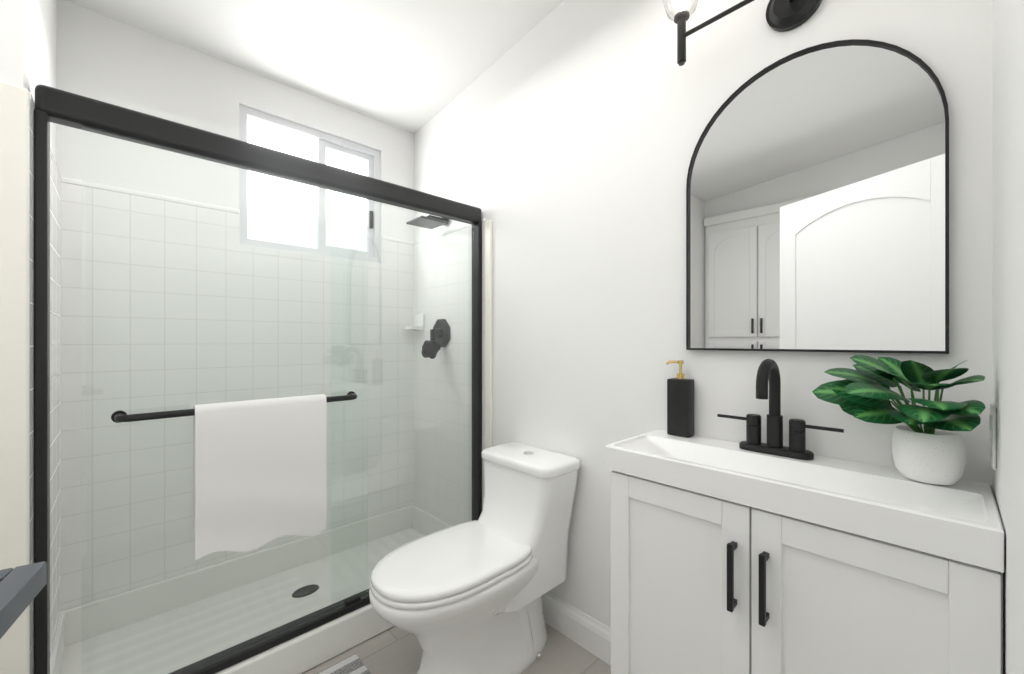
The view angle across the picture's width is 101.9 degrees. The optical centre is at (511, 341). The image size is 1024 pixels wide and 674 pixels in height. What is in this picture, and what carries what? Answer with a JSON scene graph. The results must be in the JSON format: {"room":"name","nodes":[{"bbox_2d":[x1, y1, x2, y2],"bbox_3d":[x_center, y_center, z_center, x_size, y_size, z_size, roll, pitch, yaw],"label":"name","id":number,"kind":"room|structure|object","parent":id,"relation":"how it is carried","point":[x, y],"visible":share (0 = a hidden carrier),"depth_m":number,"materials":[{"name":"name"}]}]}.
{"room":"bathroom","nodes":[
{"label":"bathroom","id":0,"kind":"room"},
{"bbox_2d":[0,0,56,164],"bbox_3d":[-1.495,-0.400,1.239,0.130,3.200,0.745,0,0,-43],"label":"wall","id":1,"kind":"structure","parent":0,"point":[28,44],"depth_m":1.09,"materials":[{"name":"white paint"}]},
{"bbox_2d":[57,0,413,262],"bbox_3d":[-1.725,-0.400,1.617,2.955,3.200,0.120,0,0,-43],"label":"wall","id":2,"kind":"structure","parent":0,"point":[103,58],"depth_m":1.79,"materials":[{"name":"white paint"}]},
{"bbox_2d":[0,82,491,673],"bbox_3d":[-0.917,0.292,1.777,1.560,1.815,0.757,0,0,-43],"label":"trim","id":3,"kind":"structure","parent":2,"relation":"attached to","point":[14,338],"depth_m":1.00,"materials":[{"name":"white tile"}]},
{"bbox_2d":[29,99,483,673],"bbox_3d":[-0.906,0.207,1.806,1.505,1.605,0.759,0,0,-43],"label":"shower wall tiles","id":4,"kind":"structure","parent":2,"relation":"attached to","point":[65,395],"depth_m":1.82,"materials":[{"name":"white tile"}]},
{"bbox_2d":[405,313,423,330],"bbox_3d":[-0.587,-0.115,2.493,0.075,0.100,0.110,0,0,-43],"label":"shelf","id":5,"kind":"object","parent":4,"relation":"attached to","point":[417,324],"depth_m":2.48,"materials":[{"name":"white ceramic"}]},
{"bbox_2d":[421,319,449,358],"bbox_3d":[-0.446,-0.012,2.296,0.140,0.222,0.157,0,0,-43],"label":"shower valve","id":6,"kind":"object","parent":4,"relation":"attached to","point":[433,339],"depth_m":2.29,"materials":[{"name":"black metal"}]},
{"bbox_2d":[239,105,379,262],"bbox_3d":[-1.063,-0.787,2.237,0.710,0.665,0.112,0,0,-43],"label":"window","id":7,"kind":"structure","parent":2,"relation":"in","point":[259,128],"depth_m":2.20,"materials":[{"name":"glass"}]},
{"bbox_2d":[66,0,563,133],"bbox_3d":[-0.830,-1.456,0.757,3.075,0.360,2.600,0,0,-43],"label":"ceiling","id":8,"kind":"structure","parent":0,"point":[412,66],"depth_m":1.84,"materials":[{"name":"white paint"}]},
{"bbox_2d":[302,623,610,673],"bbox_3d":[-0.830,1.240,0.757,3.075,0.080,2.600,0,0,-43],"label":"floor","id":9,"kind":"structure","parent":0,"point":[394,650],"depth_m":1.57,"materials":[{"name":"beige tile"}]},
{"bbox_2d":[0,561,46,638],"bbox_3d":[-0.450,0.709,0.244,0.160,0.982,0.300,0,0,-32],"label":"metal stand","id":10,"kind":"object","parent":9,"relation":"on","point":[21,587],"visible":1,"depth_m":0.37,"materials":[{"name":"grey metal"}]},
{"bbox_2d":[50,504,451,673],"bbox_3d":[-0.917,1.105,1.817,1.503,0.189,0.697,0,0,-43],"label":"shower pan","id":11,"kind":"object","parent":9,"relation":"on","point":[308,650],"visible":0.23,"depth_m":1.70,"materials":[{"name":"white plastic"}]},
{"bbox_2d":[34,84,481,673],"bbox_3d":[-0.692,0.198,1.579,1.483,1.732,0.116,0,0,-43],"label":"shower door","id":12,"kind":"structure","parent":11,"relation":"on","point":[80,112],"depth_m":1.34,"materials":[{"name":"clear glass"}]},
{"bbox_2d":[193,394,326,559],"bbox_3d":[-0.823,0.441,1.387,0.380,0.495,0.047,0,0,-43],"label":"towel","id":13,"kind":"object","parent":12,"relation":"hanging from","point":[259,472],"visible":1,"depth_m":1.35,"materials":[{"name":"white fabric"}]},
{"bbox_2d":[317,654,370,673],"bbox_3d":[-0.679,1.194,1.085,0.805,0.011,0.610,0,0,-43],"label":"rug","id":14,"kind":"object","parent":9,"relation":"on","point":[353,664],"visible":1,"depth_m":1.51,"materials":[{"name":"grey fabric"}]},
{"bbox_2d":[369,443,579,673],"bbox_3d":[-0.132,0.830,1.513,0.774,0.752,0.398,0,0,-43],"label":"toilet","id":15,"kind":"object","parent":9,"relation":"on","point":[464,598],"visible":1,"depth_m":1.46,"materials":[{"name":"white ceramic"}]},
{"bbox_2d":[605,430,1003,673],"bbox_3d":[0.628,0.750,1.027,0.343,0.900,0.745,0,0,-43],"label":"bathroom vanity","id":16,"kind":"object","parent":9,"relation":"on","point":[729,557],"visible":1,"depth_m":0.89,"materials":[{"name":"white paint"}]},
{"bbox_2d":[666,360,693,437],"bbox_3d":[0.534,0.180,1.325,0.048,0.238,0.078,0,0,-43],"label":"soap dispenser","id":17,"kind":"object","parent":16,"relation":"on","point":[680,404],"visible":0.96,"depth_m":1.30,"materials":[{"name":"black plastic"}]},
{"bbox_2d":[717,359,843,459],"bbox_3d":[0.670,0.172,1.081,0.152,0.254,0.292,0,0,-43],"label":"faucet","id":18,"kind":"object","parent":16,"relation":"on","point":[768,370],"visible":0.98,"depth_m":1.10,"materials":[{"name":"black metal"}]},
{"bbox_2d":[812,355,985,484],"bbox_3d":[0.807,0.165,0.896,0.229,0.268,0.281,0,0,-43],"label":"plant","id":19,"kind":"object","parent":16,"relation":"on","point":[932,450],"visible":1,"depth_m":0.86,"materials":[{"name":"green plant"}]},
{"bbox_2d":[414,0,992,627],"bbox_3d":[0.244,-0.400,1.772,0.120,3.200,2.600,0,0,-43],"label":"wall","id":20,"kind":"structure","parent":0,"point":[556,146],"depth_m":1.50,"materials":[{"name":"white paint"}]},
{"bbox_2d":[406,215,448,228],"bbox_3d":[-0.444,-0.668,2.251,0.200,0.074,0.160,0,0,-43],"label":"shower head","id":21,"kind":"object","parent":20,"relation":"attached to","point":[438,222],"depth_m":2.23},
{"bbox_2d":[542,592,610,665],"bbox_3d":[0.172,1.137,1.750,0.016,0.126,0.907,0,0,-43],"label":"baseboard","id":22,"kind":"structure","parent":20,"relation":"attached to","point":[584,630],"depth_m":1.63,"materials":[{"name":"white paint"}]},
{"bbox_2d":[662,0,821,65],"bbox_3d":[0.708,-0.974,1.071,0.167,0.282,0.654,0,0,-43],"label":"sconce","id":23,"kind":"object","parent":20,"relation":"attached to","point":[784,15],"visible":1,"depth_m":1.15,"materials":[{"name":"black metal"}]},
{"bbox_2d":[686,39,948,353],"bbox_3d":[0.761,-0.372,1.122,0.019,0.801,0.578,0,0,-43],"label":"mirror","id":24,"kind":"object","parent":20,"relation":"attached to","point":[817,202],"visible":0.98,"depth_m":1.07,"materials":[{"name":"clear glass"}]},
{"bbox_2d":[993,0,1023,673],"bbox_3d":[-0.021,-0.400,-0.185,2.955,3.200,0.120,0,0,-43],"label":"wall","id":25,"kind":"structure","parent":0,"point":[1008,224],"depth_m":0.62,"materials":[{"name":"white paint"}]},
{"bbox_2d":[989,403,996,469],"bbox_3d":[0.945,0.185,0.817,0.075,0.120,0.008,0,0,-43],"label":"outlet","id":26,"kind":"object","parent":25,"relation":"attached to","point":[993,435],"visible":1,"depth_m":0.79,"materials":[{"name":"white plastic"}]}
]}

